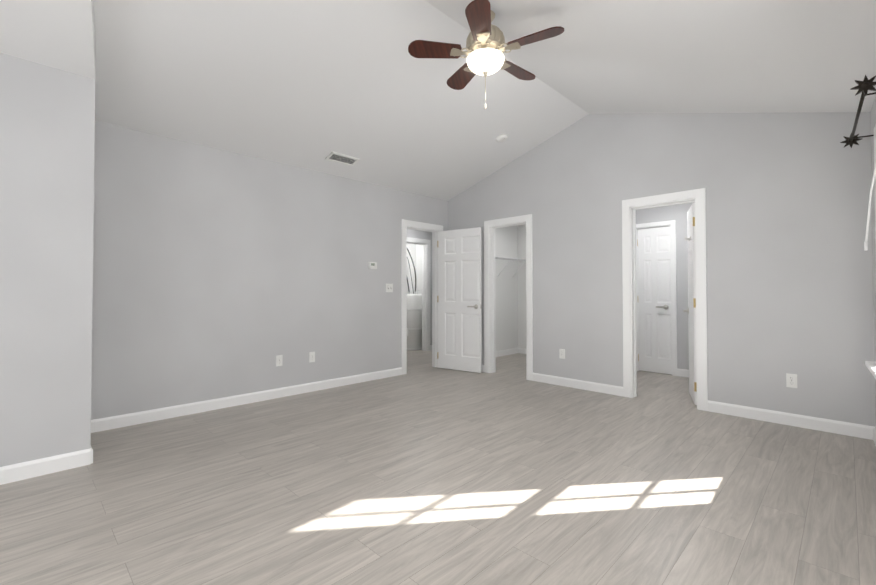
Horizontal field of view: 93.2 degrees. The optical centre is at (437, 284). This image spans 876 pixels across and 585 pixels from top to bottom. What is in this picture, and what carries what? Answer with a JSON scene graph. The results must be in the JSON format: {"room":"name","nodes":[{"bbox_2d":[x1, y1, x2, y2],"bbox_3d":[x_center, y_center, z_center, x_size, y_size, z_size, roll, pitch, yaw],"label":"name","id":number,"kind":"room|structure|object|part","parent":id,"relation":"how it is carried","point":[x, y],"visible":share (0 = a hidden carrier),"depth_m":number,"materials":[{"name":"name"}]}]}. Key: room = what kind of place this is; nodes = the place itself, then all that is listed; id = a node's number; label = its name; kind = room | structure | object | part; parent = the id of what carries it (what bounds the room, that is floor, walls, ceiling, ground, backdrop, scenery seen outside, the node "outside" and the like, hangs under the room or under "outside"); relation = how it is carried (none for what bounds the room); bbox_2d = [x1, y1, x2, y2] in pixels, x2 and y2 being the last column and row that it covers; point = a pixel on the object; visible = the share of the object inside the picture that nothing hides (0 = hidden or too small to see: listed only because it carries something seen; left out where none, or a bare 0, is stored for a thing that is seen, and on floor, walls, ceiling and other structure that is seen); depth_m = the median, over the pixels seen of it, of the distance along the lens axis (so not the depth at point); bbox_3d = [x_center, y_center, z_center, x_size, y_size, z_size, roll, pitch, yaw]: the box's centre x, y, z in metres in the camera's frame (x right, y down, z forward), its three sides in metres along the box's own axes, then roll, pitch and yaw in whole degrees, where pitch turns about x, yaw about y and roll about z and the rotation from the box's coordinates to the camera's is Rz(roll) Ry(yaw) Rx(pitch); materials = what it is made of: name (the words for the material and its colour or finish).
{"room":"empty bedroom","nodes":[
{"label":"empty bedroom","id":0,"kind":"room"},
{"bbox_2d":[0,53,94,466],"bbox_3d":[-3.314,-0.489,2.305,0.890,3.300,2.070,-1,-1,45],"label":"wall","id":1,"kind":"structure","parent":0,"point":[47,129],"depth_m":2.56,"materials":[{"name":"grey paint"}]},
{"bbox_2d":[0,0,95,78],"bbox_3d":[-2.481,-1.694,1.502,1.450,0.626,2.070,-1,-1,45],"label":"ceiling","id":2,"kind":"structure","parent":0,"point":[58,34],"depth_m":2.38,"materials":[{"name":"white paint"}]},
{"bbox_2d":[91,121,517,419],"bbox_3d":[-0.697,-0.063,5.490,0.130,2.550,6.150,-1,-1,45],"label":"wall","id":3,"kind":"structure","parent":0,"point":[218,273],"depth_m":4.09,"materials":[{"name":"grey paint"}]},
{"bbox_2d":[276,355,282,365],"bbox_3d":[-1.684,0.805,4.392,0.009,0.114,0.070,-1,-1,45],"label":"electrical outlet","id":4,"kind":"object","parent":3,"relation":"attached to","point":[279,358],"visible":1,"depth_m":4.39,"materials":[{"name":"white plastic"}]},
{"bbox_2d":[309,352,314,362],"bbox_3d":[-1.417,0.814,4.662,0.009,0.114,0.070,-1,-1,45],"label":"electrical outlet","id":5,"kind":"object","parent":3,"relation":"attached to","point":[311,356],"visible":1,"depth_m":4.66,"materials":[{"name":"white plastic"}]},
{"bbox_2d":[368,262,376,268],"bbox_3d":[-0.827,-0.247,5.263,0.028,0.090,0.124,-1,-1,45],"label":"thermostat","id":6,"kind":"object","parent":3,"relation":"attached to","point":[372,265],"visible":0.98,"depth_m":5.24,"materials":[{"name":"white plastic"}]},
{"bbox_2d":[386,284,392,291],"bbox_3d":[-0.638,0.042,5.459,0.015,0.114,0.116,-1,-1,45],"label":"switch plate","id":7,"kind":"object","parent":3,"relation":"attached to","point":[389,287],"visible":1,"depth_m":5.46,"materials":[{"name":"white plastic"}]},
{"bbox_2d":[401,219,442,374],"bbox_3d":[-0.258,0.167,5.938,0.156,2.105,0.800,-1,-1,45],"label":"door frame","id":8,"kind":"structure","parent":3,"relation":"attached to","point":[434,229],"depth_m":5.83,"materials":[{"name":"white wood"}]},
{"bbox_2d":[437,227,481,372],"bbox_3d":[0.299,0.210,5.898,0.712,2.000,0.139,-1,-1,35],"label":"bedroom door","id":9,"kind":"structure","parent":3,"relation":"in","point":[459,298],"depth_m":5.87,"materials":[{"name":"white wood"}]},
{"bbox_2d":[495,256,522,276],"bbox_3d":[0.874,-0.299,6.750,0.330,0.306,1.350,-1,-1,45],"label":"wire closet shelf","id":10,"kind":"object","parent":3,"relation":"attached to","point":[509,259],"depth_m":6.98,"materials":[{"name":"white metal"}]},
{"bbox_2d":[93,0,588,200],"bbox_3d":[-1.312,-1.695,3.320,2.340,0.816,6.540,-1,-1,45],"label":"ceiling","id":11,"kind":"structure","parent":0,"point":[310,84],"depth_m":3.47,"materials":[{"name":"white paint"}]},
{"bbox_2d":[325,151,359,165],"bbox_3d":[-1.057,-1.395,4.595,0.153,0.056,0.350,-1,-1,45],"label":"ceiling vent","id":12,"kind":"object","parent":11,"relation":"in","point":[342,158],"visible":0.98,"depth_m":4.59,"materials":[{"name":"white metal"}]},
{"bbox_2d":[496,134,506,141],"bbox_3d":[0.744,-1.714,4.845,0.135,0.064,0.140,-1,-1,45],"label":"smoke detector","id":13,"kind":"object","parent":11,"relation":"attached to","point":[501,138],"visible":1,"depth_m":4.81,"materials":[{"name":"white plastic"}]},
{"bbox_2d":[407,243,415,293],"bbox_3d":[-0.977,0.037,8.344,0.120,2.440,1.560,-1,-1,45],"label":"wall","id":14,"kind":"structure","parent":0,"point":[415,250],"depth_m":8.69,"materials":[{"name":"white paint"}]},
{"bbox_2d":[416,244,421,293],"bbox_3d":[-0.158,0.040,8.547,0.700,2.440,0.120,-1,-1,45],"label":"wall","id":15,"kind":"structure","parent":0,"point":[418,247],"depth_m":8.70,"materials":[{"name":"white paint"}]},
{"bbox_2d":[407,229,431,344],"bbox_3d":[-0.814,0.021,7.298,0.120,2.440,3.740,-1,-1,45],"label":"wall","id":16,"kind":"structure","parent":0,"point":[412,233],"depth_m":7.87,"materials":[{"name":"white paint"}]},
{"bbox_2d":[407,237,429,350],"bbox_3d":[-0.496,0.193,7.607,0.140,2.105,0.860,-1,-1,45],"label":"door frame","id":17,"kind":"structure","parent":16,"relation":"attached to","point":[425,243],"depth_m":7.83,"materials":[{"name":"white wood"}]},
{"bbox_2d":[0,350,875,584],"bbox_3d":[-0.382,1.236,3.817,7.460,0.100,8.620,-1,-1,45],"label":"floor","id":18,"kind":"structure","parent":0,"point":[422,471],"depth_m":2.28,"materials":[{"name":"grey laminate"}]},
{"bbox_2d":[407,248,421,350],"bbox_3d":[-0.523,0.215,8.146,0.590,2.074,0.590,-1,-1,45],"label":"dryer","id":19,"kind":"object","parent":18,"relation":"on","point":[414,322],"visible":0.52,"depth_m":7.91,"materials":[{"name":"white"}]},
{"bbox_2d":[518,224,525,347],"bbox_3d":[2.215,0.015,6.922,2.020,2.440,0.120,-1,-1,45],"label":"wall","id":20,"kind":"structure","parent":0,"point":[521,228],"depth_m":7.52,"materials":[{"name":"white paint"}]},
{"bbox_2d":[425,0,875,113],"bbox_3d":[0.459,-1.678,1.571,2.638,0.904,6.540,-1,-1,45],"label":"ceiling","id":21,"kind":"structure","parent":0,"point":[681,56],"depth_m":2.85,"materials":[{"name":"white paint"}]},
{"bbox_2d":[408,0,563,108],"bbox_3d":[0.325,-1.569,2.861,1.073,0.688,1.022,0,-1,12],"label":"fan","id":22,"kind":"object","parent":21,"relation":"hanging from","point":[495,39],"depth_m":2.81,"materials":[{"name":"brown wood"}]},
{"bbox_3d":[-0.023,-1.618,2.855,0.367,0.042,0.150,0,-1,-6],"label":"fan blade","id":23,"kind":"part","parent":22,"relation":"part of","materials":[{"name":"brown wood"}]},
{"bbox_3d":[0.188,-1.612,3.217,0.150,0.042,0.367,0,-1,-24],"label":"fan blade","id":24,"kind":"part","parent":22,"relation":"part of","materials":[{"name":"brown wood"}]},
{"bbox_3d":[0.255,-1.623,2.542,0.150,0.042,0.367,0,-1,12],"label":"fan blade","id":25,"kind":"part","parent":22,"relation":"part of","materials":[{"name":"brown wood"}]},
{"bbox_3d":[0.331,-1.355,2.886,0.040,0.262,0.040,0,-1,12],"label":"fan finial chain","id":26,"kind":"part","parent":22,"relation":"part of","materials":[{"name":"white metal"}]},
{"bbox_3d":[0.331,-1.531,2.889,0.264,0.098,0.264,0,-1,12],"label":"fan light bowl","id":27,"kind":"part","parent":22,"relation":"part of","materials":[{"name":"white glass"}]},
{"bbox_3d":[0.597,-1.614,3.127,0.367,0.042,0.150,1,-1,-42],"label":"fan blade","id":28,"kind":"part","parent":22,"relation":"part of","materials":[{"name":"brown wood"}]},
{"bbox_3d":[0.639,-1.620,2.711,0.367,0.042,0.150,-1,-1,30],"label":"fan blade","id":29,"kind":"part","parent":22,"relation":"part of","materials":[{"name":"brown wood"}]},
{"bbox_2d":[448,112,874,426],"bbox_3d":[1.819,-0.405,4.720,4.560,3.210,0.120,-1,-1,45],"label":"wall","id":30,"kind":"structure","parent":0,"point":[789,262],"depth_m":3.77,"materials":[{"name":"grey paint"}]},
{"bbox_2d":[0,345,875,484],"bbox_3d":[-0.514,1.135,3.786,6.918,0.100,8.150,-1,-1,45],"label":"baseboard","id":31,"kind":"structure","parent":30,"relation":"attached to","point":[35,468],"depth_m":3.63,"materials":[{"name":"white wood"}]},
{"bbox_2d":[484,214,532,380],"bbox_3d":[0.968,0.160,5.550,0.760,2.105,0.156,-1,-1,45],"label":"trim","id":32,"kind":"structure","parent":30,"relation":"attached to","point":[490,226],"depth_m":5.71,"materials":[{"name":"white wood"}]},
{"bbox_2d":[559,349,564,358],"bbox_3d":[1.482,0.823,4.942,0.070,0.114,0.009,-1,-1,45],"label":"electrical outlet","id":33,"kind":"object","parent":30,"relation":"attached to","point":[561,353],"visible":1,"depth_m":4.94,"materials":[{"name":"white plastic"}]},
{"bbox_2d":[622,188,707,410],"bbox_3d":[2.309,0.139,4.226,0.770,2.105,0.156,-1,-1,45],"label":"door frame","id":34,"kind":"structure","parent":30,"relation":"attached to","point":[630,207],"depth_m":4.24,"materials":[{"name":"white wood"}]},
{"bbox_2d":[683,203,696,404],"bbox_3d":[2.670,0.188,4.340,0.139,1.995,0.592,0,-1,27],"label":"bathroom door","id":35,"kind":"structure","parent":30,"relation":"in","point":[691,308],"depth_m":4.25,"materials":[{"name":"white wood"}]},
{"bbox_2d":[786,373,796,387],"bbox_3d":[2.969,0.805,3.474,0.070,0.114,0.009,-1,-1,45],"label":"electrical outlet","id":36,"kind":"object","parent":30,"relation":"attached to","point":[791,380],"visible":1,"depth_m":3.47,"materials":[{"name":"white plastic"}]},
{"bbox_2d":[636,202,694,369],"bbox_3d":[3.249,-0.007,5.550,1.380,2.440,0.120,-1,-1,45],"label":"wall","id":37,"kind":"structure","parent":0,"point":[677,213],"depth_m":5.49,"materials":[{"name":"grey paint"}]},
{"bbox_2d":[637,227,671,373],"bbox_3d":[3.002,0.210,5.745,0.436,1.995,0.139,-1,-1,45],"label":"closet door","id":38,"kind":"structure","parent":37,"relation":"in","point":[654,300],"depth_m":5.72,"materials":[{"name":"white wood"}]},
{"bbox_2d":[636,220,676,375],"bbox_3d":[3.015,0.176,5.752,0.560,2.080,0.120,-1,-1,45],"label":"trim","id":39,"kind":"structure","parent":37,"relation":"attached to","point":[671,224],"depth_m":5.55,"materials":[{"name":"white wood"}]},
{"bbox_2d":[870,96,875,426],"bbox_3d":[1.230,-0.138,0.758,0.120,2.550,6.350,-1,-1,42],"label":"wall","id":40,"kind":"structure","parent":0,"point":[872,117],"depth_m":3.08,"materials":[{"name":"grey paint"}]},
{"bbox_2d":[840,75,875,147],"bbox_3d":[2.688,-1.064,2.609,0.178,0.116,1.136,-1,-1,42],"label":"curtain rod","id":41,"kind":"object","parent":40,"relation":"attached to","point":[865,85],"visible":0.98,"depth_m":2.35,"materials":[{"name":"brown metal"}]},
{"bbox_2d":[864,124,875,378],"bbox_3d":[2.776,-0.224,2.550,0.178,1.712,0.810,-1,-1,42],"label":"window","id":42,"kind":"structure","parent":40,"relation":"in","point":[871,366],"depth_m":2.77,"materials":[{"name":"white"}]}
]}

